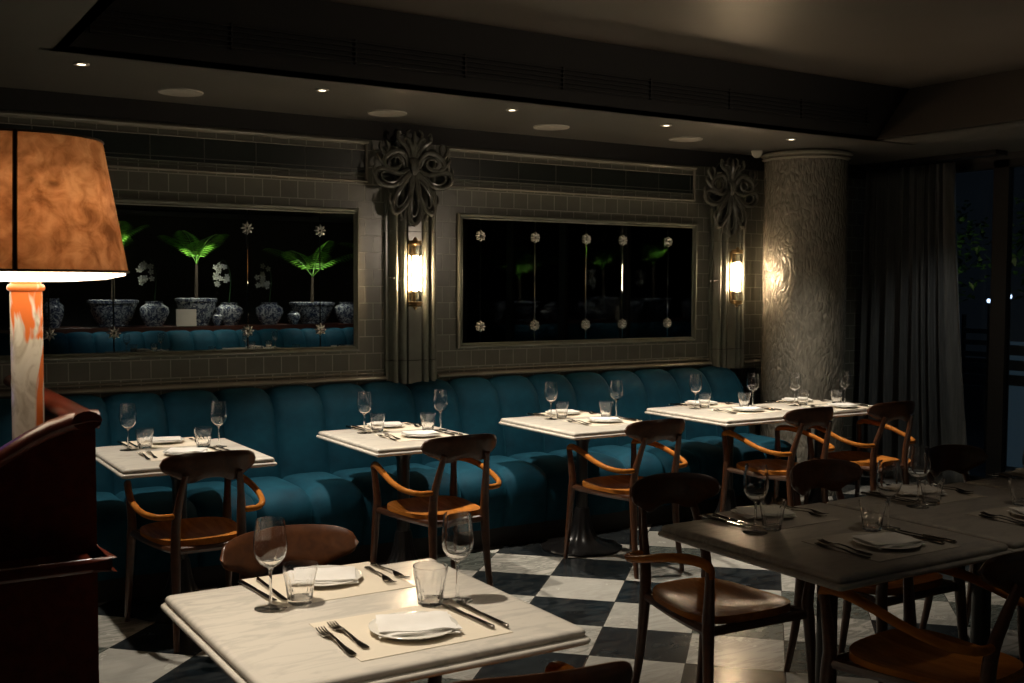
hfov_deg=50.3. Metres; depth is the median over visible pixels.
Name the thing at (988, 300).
garden light
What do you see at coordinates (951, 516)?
dining table
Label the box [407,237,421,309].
wall sconce
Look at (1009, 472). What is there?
placemat
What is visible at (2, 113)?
trim
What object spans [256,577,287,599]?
table knife
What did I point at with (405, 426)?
placemat
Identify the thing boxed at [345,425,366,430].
table knife
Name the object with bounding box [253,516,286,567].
bowl
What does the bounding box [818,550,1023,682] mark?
dining chair
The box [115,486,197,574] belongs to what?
seat cushion
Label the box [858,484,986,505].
placemat
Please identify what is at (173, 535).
dining chair
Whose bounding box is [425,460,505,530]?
seat cushion
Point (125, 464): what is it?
dining table
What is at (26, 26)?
ceiling
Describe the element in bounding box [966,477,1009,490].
dining table
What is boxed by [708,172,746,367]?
fluted pilaster
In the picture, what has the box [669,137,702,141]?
ceiling speaker
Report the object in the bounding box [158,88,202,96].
ceiling speaker
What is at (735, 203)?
ornament
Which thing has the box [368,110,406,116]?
ceiling speaker
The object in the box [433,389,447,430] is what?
wine glass
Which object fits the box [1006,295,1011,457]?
garden light
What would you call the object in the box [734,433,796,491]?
seat cushion
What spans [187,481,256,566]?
seat cushion
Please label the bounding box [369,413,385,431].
tumbler
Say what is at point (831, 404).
folded napkin
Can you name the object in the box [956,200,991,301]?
bush
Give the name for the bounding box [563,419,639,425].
placemat
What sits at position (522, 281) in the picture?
wall mirror
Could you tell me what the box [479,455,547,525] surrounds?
seat cushion
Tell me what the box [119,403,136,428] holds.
bowl
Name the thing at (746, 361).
trim
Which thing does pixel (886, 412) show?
dining chair
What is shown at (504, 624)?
table knife
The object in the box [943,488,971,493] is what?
fork
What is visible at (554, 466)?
seat cushion
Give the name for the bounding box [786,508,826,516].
fork
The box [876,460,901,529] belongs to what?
wine glass
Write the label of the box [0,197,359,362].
wall mirror
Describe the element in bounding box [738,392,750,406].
tumbler
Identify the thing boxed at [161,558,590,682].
dining table
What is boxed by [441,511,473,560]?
bowl
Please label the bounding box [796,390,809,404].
tumbler
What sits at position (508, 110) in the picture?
recessed light
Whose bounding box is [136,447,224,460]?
placemat
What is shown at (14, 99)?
trim
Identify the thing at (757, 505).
plate
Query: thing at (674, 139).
grille
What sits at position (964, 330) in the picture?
slatted screen
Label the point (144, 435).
tumbler
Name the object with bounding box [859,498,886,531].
tumbler
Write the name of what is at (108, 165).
trim
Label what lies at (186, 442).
placemat
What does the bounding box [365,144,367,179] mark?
trim
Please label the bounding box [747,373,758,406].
wine glass
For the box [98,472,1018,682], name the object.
floor
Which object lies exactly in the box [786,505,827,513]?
fork
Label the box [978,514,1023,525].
fork
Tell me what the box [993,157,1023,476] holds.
window
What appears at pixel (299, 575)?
tumbler
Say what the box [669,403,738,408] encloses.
placemat
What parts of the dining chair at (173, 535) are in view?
leg, armrest, seat rail, leg, seat, backrest, leg, leg, armrest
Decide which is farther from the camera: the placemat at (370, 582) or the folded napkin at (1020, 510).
the folded napkin at (1020, 510)
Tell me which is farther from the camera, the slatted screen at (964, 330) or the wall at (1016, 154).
the slatted screen at (964, 330)
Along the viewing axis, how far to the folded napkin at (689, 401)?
7.35 m
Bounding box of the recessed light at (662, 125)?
[661,124,671,126]
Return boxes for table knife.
[238,579,276,600]
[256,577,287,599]
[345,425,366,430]
[435,430,454,435]
[440,430,462,434]
[441,603,494,628]
[456,602,508,627]
[702,514,752,527]
[712,513,761,526]
[861,491,914,502]
[870,491,920,501]
[883,529,944,544]
[892,529,956,543]
[991,473,1010,477]
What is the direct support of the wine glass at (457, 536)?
on the dining table at (249, 645)
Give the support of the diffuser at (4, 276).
attached to the table lamp at (59, 222)
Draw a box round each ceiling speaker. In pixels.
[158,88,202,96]
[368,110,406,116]
[533,124,568,129]
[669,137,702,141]
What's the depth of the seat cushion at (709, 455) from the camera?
7.30 m
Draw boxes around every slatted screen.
[961,314,989,462]
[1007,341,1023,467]
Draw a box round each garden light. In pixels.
[984,299,989,443]
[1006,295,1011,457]
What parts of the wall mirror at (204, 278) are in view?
glass panel, glass panel, glass panel, glass panel, glass panel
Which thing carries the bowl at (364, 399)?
on the wine glass at (364, 399)
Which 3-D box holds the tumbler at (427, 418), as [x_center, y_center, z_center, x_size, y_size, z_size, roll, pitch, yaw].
[-0.459,0.440,5.965,0.089,0.098,0.089,-2,4,-35]
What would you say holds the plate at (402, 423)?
on the placemat at (405, 426)
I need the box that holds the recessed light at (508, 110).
[506,109,517,111]
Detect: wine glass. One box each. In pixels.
[119,403,136,450]
[210,401,226,447]
[253,516,286,612]
[357,391,371,433]
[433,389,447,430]
[441,511,473,603]
[544,382,557,419]
[609,380,622,417]
[689,374,701,408]
[743,463,768,534]
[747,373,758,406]
[789,372,800,405]
[839,371,850,402]
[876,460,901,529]
[906,445,930,508]
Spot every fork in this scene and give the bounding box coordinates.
[137,452,149,459]
[315,626,356,655]
[327,620,369,648]
[364,566,396,582]
[370,563,409,577]
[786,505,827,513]
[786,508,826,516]
[814,542,870,558]
[818,539,872,554]
[943,486,971,491]
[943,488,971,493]
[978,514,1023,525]
[980,511,1023,522]
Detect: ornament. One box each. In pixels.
[373,129,453,226]
[703,157,758,237]
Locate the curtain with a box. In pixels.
[858,162,968,484]
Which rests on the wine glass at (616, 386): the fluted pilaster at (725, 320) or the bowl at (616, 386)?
the bowl at (616, 386)
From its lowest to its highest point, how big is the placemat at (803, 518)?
0.001 m
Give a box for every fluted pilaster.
[384,146,436,383]
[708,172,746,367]
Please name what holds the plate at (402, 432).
on the placemat at (403, 438)
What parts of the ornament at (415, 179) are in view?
plate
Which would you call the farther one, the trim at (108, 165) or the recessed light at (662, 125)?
the recessed light at (662, 125)
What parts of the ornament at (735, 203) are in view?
plate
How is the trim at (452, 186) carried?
attached to the wall at (368, 197)
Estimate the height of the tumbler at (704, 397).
0.098 m
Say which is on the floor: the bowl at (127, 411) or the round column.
the round column
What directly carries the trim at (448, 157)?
attached to the wall at (368, 197)
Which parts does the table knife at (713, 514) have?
handle, blade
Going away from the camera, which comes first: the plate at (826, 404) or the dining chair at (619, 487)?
the dining chair at (619, 487)
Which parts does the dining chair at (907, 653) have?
leg, armrest, leg, seat rail, seat, armrest, backrest, leg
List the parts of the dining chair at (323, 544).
leg, backrest, leg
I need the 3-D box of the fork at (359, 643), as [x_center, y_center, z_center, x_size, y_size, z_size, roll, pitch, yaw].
[-0.371,0.663,2.471,0.023,0.009,0.202,-2,3,-32]
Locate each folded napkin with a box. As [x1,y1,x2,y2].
[152,436,181,442]
[164,447,209,453]
[315,566,358,583]
[367,422,402,426]
[372,611,462,637]
[402,430,441,436]
[545,409,580,413]
[590,417,621,421]
[685,400,717,404]
[730,406,763,410]
[731,506,796,518]
[782,397,812,401]
[826,403,858,406]
[849,532,925,548]
[898,485,945,494]
[1007,507,1023,514]
[1012,468,1023,473]
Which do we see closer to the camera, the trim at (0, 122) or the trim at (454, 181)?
the trim at (0, 122)
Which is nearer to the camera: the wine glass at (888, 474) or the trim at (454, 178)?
the wine glass at (888, 474)
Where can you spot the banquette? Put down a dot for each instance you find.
(313, 480)
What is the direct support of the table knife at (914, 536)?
on the placemat at (879, 555)
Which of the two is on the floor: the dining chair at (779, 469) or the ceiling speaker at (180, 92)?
the dining chair at (779, 469)
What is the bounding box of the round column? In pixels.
[759,148,853,496]
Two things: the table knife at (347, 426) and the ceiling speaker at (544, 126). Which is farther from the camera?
the ceiling speaker at (544, 126)
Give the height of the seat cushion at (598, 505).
0.352 m
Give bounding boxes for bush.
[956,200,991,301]
[1011,198,1023,300]
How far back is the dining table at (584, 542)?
6.38 m
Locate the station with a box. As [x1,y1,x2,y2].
[0,375,116,682]
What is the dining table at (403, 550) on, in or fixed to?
on the floor
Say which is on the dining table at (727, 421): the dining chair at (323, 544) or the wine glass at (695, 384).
the wine glass at (695, 384)
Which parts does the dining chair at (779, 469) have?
leg, seat rail, armrest, seat, leg, leg, armrest, backrest, leg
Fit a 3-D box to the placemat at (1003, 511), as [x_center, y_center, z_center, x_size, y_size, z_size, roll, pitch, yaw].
[1.838,0.612,3.825,0.380,0.001,0.300,-2,3,-32]
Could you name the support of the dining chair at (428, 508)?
on the floor
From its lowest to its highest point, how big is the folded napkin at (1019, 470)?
0.016 m
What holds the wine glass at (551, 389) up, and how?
on the dining table at (584, 542)
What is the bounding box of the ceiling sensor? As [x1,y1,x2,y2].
[751,150,762,157]
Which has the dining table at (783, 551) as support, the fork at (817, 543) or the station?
the fork at (817, 543)
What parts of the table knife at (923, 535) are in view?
blade, handle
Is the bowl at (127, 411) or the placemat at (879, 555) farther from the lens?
the bowl at (127, 411)
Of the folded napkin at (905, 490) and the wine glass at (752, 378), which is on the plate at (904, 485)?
the folded napkin at (905, 490)
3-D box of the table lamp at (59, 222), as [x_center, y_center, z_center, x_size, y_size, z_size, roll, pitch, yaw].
[-1.093,-0.018,2.455,0.442,0.872,0.442,0,3,-6]
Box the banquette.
[0,366,796,602]
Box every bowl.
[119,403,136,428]
[210,401,226,425]
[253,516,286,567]
[357,391,371,413]
[433,389,447,411]
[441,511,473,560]
[544,382,557,401]
[609,380,622,399]
[689,374,701,392]
[743,463,768,501]
[747,373,758,391]
[789,372,800,390]
[839,371,850,388]
[876,460,901,497]
[907,445,930,478]
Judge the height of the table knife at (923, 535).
0.011 m
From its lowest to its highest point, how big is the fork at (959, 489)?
0.009 m
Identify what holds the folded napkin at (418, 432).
on the plate at (402, 432)
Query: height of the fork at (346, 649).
0.009 m
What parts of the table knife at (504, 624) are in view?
blade, handle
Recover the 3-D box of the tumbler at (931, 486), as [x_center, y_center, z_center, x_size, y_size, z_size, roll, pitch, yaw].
[1.545,0.550,4.014,0.089,0.098,0.089,3,4,41]
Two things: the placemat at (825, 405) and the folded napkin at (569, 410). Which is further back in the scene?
the placemat at (825, 405)
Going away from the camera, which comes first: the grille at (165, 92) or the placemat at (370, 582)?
the placemat at (370, 582)
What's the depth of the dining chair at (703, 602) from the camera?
3.88 m
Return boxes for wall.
[0,110,865,450]
[876,150,1023,169]
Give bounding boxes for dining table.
[96,438,276,621]
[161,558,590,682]
[316,424,468,564]
[499,412,630,556]
[645,402,790,520]
[658,503,1010,682]
[753,399,867,503]
[826,482,1023,645]
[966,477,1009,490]
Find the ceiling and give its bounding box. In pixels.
[0,0,1023,164]
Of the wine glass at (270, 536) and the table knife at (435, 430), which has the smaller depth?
the wine glass at (270, 536)
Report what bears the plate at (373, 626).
on the placemat at (357, 626)
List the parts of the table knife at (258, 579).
handle, blade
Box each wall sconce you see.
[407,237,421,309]
[729,247,742,306]
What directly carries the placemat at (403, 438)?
on the dining table at (403, 550)
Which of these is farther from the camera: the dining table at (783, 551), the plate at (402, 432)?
the plate at (402, 432)
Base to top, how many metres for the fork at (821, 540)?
0.009 m
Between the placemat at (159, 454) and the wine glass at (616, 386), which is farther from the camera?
the wine glass at (616, 386)
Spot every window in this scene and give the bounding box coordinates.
[956,160,1001,480]
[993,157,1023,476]
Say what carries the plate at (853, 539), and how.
on the placemat at (879, 555)
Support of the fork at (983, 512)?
on the placemat at (1003, 511)
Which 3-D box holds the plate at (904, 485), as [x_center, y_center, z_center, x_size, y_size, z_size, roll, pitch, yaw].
[1.569,0.581,4.226,0.206,0.016,0.206,-2,3,-32]
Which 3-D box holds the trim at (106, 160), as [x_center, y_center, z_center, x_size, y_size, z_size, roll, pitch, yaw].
[-3.014,-0.957,5.377,5.000,0.008,0.010,-2,3,-32]
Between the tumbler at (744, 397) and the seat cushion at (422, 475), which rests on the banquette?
the seat cushion at (422, 475)
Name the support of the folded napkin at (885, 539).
on the plate at (853, 539)
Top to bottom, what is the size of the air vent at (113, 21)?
0.120 m
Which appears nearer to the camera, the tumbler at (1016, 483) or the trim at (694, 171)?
the tumbler at (1016, 483)
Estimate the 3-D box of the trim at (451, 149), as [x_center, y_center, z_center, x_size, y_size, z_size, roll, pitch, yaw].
[0.476,-1.257,7.518,2.080,0.030,0.038,-2,3,-32]
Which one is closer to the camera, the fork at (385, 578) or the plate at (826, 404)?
the fork at (385, 578)
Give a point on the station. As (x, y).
(51, 557)
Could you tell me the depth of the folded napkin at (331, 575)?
2.92 m
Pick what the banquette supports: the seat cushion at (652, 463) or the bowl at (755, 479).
the seat cushion at (652, 463)
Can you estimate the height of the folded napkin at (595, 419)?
0.016 m
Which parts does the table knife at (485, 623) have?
blade, handle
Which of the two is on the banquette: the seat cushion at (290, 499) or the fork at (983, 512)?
the seat cushion at (290, 499)
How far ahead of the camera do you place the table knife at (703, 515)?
3.70 m
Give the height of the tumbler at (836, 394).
0.098 m
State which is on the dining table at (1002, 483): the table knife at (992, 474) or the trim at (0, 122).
the table knife at (992, 474)
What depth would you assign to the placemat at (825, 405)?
7.17 m
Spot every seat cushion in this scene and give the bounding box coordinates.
[96,492,136,580]
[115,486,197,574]
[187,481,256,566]
[231,476,311,524]
[283,472,363,546]
[333,467,413,544]
[383,463,460,537]
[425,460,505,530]
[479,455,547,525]
[510,452,576,520]
[548,449,626,514]
[588,445,663,509]
[622,443,699,505]
[658,439,722,500]
[690,436,764,495]
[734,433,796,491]
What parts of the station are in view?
panel, panel, cap rail, cap rail, ledge moulding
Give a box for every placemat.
[122,437,195,449]
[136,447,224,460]
[242,562,414,606]
[309,602,512,661]
[355,422,421,432]
[376,431,457,441]
[533,411,600,418]
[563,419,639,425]
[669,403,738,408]
[698,507,840,531]
[710,408,781,414]
[765,400,831,404]
[801,529,960,561]
[804,404,868,410]
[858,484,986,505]
[965,505,1023,525]
[988,471,1023,477]
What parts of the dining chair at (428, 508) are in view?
leg, armrest, seat rail, seat, leg, leg, backrest, armrest, leg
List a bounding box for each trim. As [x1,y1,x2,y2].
[0,87,875,179]
[0,110,368,144]
[0,122,364,150]
[0,123,364,172]
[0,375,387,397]
[39,0,916,144]
[55,0,114,48]
[105,156,364,173]
[106,160,364,176]
[107,164,367,182]
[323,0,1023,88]
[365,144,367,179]
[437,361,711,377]
[447,151,449,170]
[448,147,696,170]
[450,156,692,174]
[450,157,692,193]
[451,185,695,201]
[454,178,692,194]
[454,181,692,196]
[692,170,695,199]
[744,359,760,363]
[877,68,1023,139]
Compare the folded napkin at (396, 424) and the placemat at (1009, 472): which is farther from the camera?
the folded napkin at (396, 424)
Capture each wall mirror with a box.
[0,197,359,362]
[456,213,697,348]
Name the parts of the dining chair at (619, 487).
leg, seat rail, armrest, seat, leg, leg, backrest, armrest, leg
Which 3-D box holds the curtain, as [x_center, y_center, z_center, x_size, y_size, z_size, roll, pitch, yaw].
[3.159,-0.140,8.631,0.203,2.480,1.012,-2,3,-32]
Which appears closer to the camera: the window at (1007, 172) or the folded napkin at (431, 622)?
the folded napkin at (431, 622)
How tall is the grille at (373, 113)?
0.008 m
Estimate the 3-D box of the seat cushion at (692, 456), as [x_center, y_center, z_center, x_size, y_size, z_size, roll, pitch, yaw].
[0.979,0.880,7.378,0.302,0.352,0.589,-2,3,-32]
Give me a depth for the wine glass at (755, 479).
3.51 m
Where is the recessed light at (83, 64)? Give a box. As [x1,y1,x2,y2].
[73,62,89,66]
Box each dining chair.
[124,450,264,652]
[219,524,441,682]
[370,434,501,586]
[452,661,632,682]
[563,418,687,578]
[624,472,815,682]
[719,406,834,511]
[784,459,967,682]
[803,401,915,504]
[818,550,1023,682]
[919,444,1023,663]
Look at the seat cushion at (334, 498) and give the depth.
5.90 m
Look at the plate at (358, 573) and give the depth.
2.95 m
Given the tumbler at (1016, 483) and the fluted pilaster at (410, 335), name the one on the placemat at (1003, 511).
the tumbler at (1016, 483)
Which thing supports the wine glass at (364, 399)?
on the dining table at (403, 550)
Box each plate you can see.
[152,436,184,443]
[315,565,362,585]
[368,423,403,427]
[368,611,457,639]
[401,432,437,436]
[588,418,620,422]
[731,407,762,411]
[735,505,794,517]
[826,404,858,407]
[852,533,921,548]
[899,485,944,495]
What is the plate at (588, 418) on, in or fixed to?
on the placemat at (623, 421)
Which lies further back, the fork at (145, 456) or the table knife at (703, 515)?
the fork at (145, 456)
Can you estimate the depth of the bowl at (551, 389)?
6.49 m
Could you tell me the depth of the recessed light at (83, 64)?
4.96 m
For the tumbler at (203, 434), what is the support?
on the placemat at (159, 454)
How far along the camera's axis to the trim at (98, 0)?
4.22 m
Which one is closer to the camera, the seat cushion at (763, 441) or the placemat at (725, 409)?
the placemat at (725, 409)
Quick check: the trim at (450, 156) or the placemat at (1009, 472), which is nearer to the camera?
the placemat at (1009, 472)
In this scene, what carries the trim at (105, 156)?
attached to the wall at (368, 197)
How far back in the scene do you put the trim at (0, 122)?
6.08 m
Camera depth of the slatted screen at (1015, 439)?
9.70 m
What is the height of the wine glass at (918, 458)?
0.223 m
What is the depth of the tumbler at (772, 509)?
3.56 m
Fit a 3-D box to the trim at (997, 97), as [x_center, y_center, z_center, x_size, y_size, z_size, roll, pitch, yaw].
[4.764,-1.378,4.098,0.380,0.375,8.045,-2,3,-32]
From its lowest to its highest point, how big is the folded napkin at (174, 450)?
0.016 m
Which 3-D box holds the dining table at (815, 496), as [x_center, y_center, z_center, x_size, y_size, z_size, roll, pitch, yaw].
[2.078,0.806,7.376,0.725,0.750,0.600,-2,3,-32]
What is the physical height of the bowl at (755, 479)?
0.122 m
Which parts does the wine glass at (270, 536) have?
stem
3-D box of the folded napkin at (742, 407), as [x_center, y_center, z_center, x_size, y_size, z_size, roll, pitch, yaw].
[1.519,0.430,7.004,0.194,0.016,0.158,-1,3,-15]
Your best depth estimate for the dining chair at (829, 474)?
4.34 m
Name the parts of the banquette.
frame, panel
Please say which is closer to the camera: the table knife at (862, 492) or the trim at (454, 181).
the table knife at (862, 492)
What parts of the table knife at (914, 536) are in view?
blade, handle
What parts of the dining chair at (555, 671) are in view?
armrest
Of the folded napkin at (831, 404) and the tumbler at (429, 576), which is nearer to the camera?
the tumbler at (429, 576)
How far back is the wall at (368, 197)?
7.01 m
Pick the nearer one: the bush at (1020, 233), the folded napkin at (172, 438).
the folded napkin at (172, 438)
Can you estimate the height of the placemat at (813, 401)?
0.001 m
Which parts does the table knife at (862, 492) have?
handle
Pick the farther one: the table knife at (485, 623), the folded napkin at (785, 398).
the folded napkin at (785, 398)
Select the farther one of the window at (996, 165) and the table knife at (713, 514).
the window at (996, 165)
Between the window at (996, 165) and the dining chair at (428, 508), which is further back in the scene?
the window at (996, 165)
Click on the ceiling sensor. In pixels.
(757, 153)
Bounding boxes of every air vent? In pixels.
[89,7,871,125]
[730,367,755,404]
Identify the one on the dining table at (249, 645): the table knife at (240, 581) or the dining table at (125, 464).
the table knife at (240, 581)
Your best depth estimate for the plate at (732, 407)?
6.94 m
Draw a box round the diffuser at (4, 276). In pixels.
[0,272,125,281]
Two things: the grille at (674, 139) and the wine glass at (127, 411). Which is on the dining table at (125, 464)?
the wine glass at (127, 411)
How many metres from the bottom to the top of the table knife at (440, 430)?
0.011 m
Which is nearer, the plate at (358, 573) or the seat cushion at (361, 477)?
the plate at (358, 573)
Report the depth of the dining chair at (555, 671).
2.03 m
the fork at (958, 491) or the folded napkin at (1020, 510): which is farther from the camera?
the fork at (958, 491)
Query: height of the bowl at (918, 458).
0.122 m
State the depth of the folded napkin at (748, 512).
3.77 m
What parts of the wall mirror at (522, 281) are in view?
glass panel, glass panel, glass panel, glass panel, glass panel, glass panel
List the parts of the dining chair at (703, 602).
leg, armrest, backrest, leg, leg, seat, seat rail, leg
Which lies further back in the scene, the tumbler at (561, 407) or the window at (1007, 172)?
the window at (1007, 172)
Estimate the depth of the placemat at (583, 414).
6.71 m
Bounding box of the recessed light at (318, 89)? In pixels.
[315,88,328,91]
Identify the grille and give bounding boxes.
[163,90,197,95]
[372,112,401,115]
[538,126,564,129]
[673,138,697,141]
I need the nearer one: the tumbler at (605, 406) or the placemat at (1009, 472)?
the placemat at (1009, 472)
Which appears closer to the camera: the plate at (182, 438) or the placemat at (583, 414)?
the plate at (182, 438)
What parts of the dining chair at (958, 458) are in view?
leg, backrest, leg, leg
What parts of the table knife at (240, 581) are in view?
handle, blade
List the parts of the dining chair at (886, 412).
leg, armrest, seat rail, leg, seat, leg, armrest, backrest, leg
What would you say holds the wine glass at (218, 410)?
on the dining table at (125, 464)
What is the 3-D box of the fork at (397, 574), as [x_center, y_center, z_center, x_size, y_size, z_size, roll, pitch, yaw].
[-0.343,0.635,3.031,0.023,0.009,0.202,-2,4,-35]
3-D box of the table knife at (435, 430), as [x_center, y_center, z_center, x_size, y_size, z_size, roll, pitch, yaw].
[-0.363,0.489,5.863,0.014,0.011,0.231,-2,3,-31]
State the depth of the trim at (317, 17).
5.80 m
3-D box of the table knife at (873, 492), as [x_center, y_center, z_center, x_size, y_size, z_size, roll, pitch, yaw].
[1.448,0.588,4.121,0.014,0.011,0.231,-2,4,-34]
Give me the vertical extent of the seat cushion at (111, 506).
0.352 m
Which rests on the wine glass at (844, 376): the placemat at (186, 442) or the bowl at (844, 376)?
the bowl at (844, 376)
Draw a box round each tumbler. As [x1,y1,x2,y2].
[135,427,153,448]
[194,426,212,447]
[282,560,317,605]
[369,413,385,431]
[413,561,447,607]
[420,412,435,429]
[554,401,568,418]
[599,401,612,416]
[698,392,710,407]
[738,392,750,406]
[759,497,786,530]
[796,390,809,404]
[830,389,843,402]
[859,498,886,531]
[920,476,944,505]
[1008,476,1023,505]
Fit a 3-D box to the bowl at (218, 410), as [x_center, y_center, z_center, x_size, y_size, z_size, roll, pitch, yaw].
[-1.440,0.355,5.355,0.083,0.122,0.083,2,4,35]
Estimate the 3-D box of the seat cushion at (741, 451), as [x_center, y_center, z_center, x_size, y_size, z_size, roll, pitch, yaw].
[1.492,0.867,7.697,0.302,0.352,0.589,-2,3,-32]
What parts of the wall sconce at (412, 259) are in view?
plate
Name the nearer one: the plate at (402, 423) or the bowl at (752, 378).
the plate at (402, 423)
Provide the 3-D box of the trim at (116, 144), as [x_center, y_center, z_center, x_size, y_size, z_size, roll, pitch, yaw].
[-3.014,-1.045,5.374,5.000,0.135,0.006,-2,3,-32]
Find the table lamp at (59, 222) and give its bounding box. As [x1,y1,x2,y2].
[0,128,129,439]
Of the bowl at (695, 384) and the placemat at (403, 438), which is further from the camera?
the bowl at (695, 384)
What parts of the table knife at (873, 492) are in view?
handle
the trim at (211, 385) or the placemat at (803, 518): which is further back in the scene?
the trim at (211, 385)
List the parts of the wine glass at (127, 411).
stem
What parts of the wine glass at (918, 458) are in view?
stem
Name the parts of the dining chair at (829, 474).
leg, backrest, leg, leg, seat, seat rail, leg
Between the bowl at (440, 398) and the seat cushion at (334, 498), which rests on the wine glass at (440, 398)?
the bowl at (440, 398)
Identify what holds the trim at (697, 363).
attached to the wall at (368, 197)
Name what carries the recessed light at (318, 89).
in the ceiling
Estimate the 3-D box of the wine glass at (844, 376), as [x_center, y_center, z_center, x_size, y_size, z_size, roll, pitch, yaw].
[2.285,0.314,7.484,0.083,0.223,0.083,2,3,24]
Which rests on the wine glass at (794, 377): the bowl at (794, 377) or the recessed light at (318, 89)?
the bowl at (794, 377)
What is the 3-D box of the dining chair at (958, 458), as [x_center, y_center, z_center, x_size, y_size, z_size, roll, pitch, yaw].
[2.088,0.900,4.677,0.580,0.845,0.591,-2,3,-32]
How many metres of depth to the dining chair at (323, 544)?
3.20 m
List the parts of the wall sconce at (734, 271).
plate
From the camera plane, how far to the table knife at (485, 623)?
2.60 m
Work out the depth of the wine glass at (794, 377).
7.30 m
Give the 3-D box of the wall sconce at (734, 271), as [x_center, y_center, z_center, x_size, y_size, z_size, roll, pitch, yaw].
[1.685,-0.485,8.193,0.084,0.450,0.102,-2,3,-32]
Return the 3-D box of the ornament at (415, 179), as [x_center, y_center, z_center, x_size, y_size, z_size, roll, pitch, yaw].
[-0.627,-1.013,6.784,0.559,0.598,0.134,-2,3,-32]
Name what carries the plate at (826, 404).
on the placemat at (825, 405)
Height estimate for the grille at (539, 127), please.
0.008 m
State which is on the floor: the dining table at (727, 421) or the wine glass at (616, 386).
the dining table at (727, 421)
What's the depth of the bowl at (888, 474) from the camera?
3.59 m
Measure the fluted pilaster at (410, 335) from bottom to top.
1.470 m
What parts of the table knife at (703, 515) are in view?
handle, blade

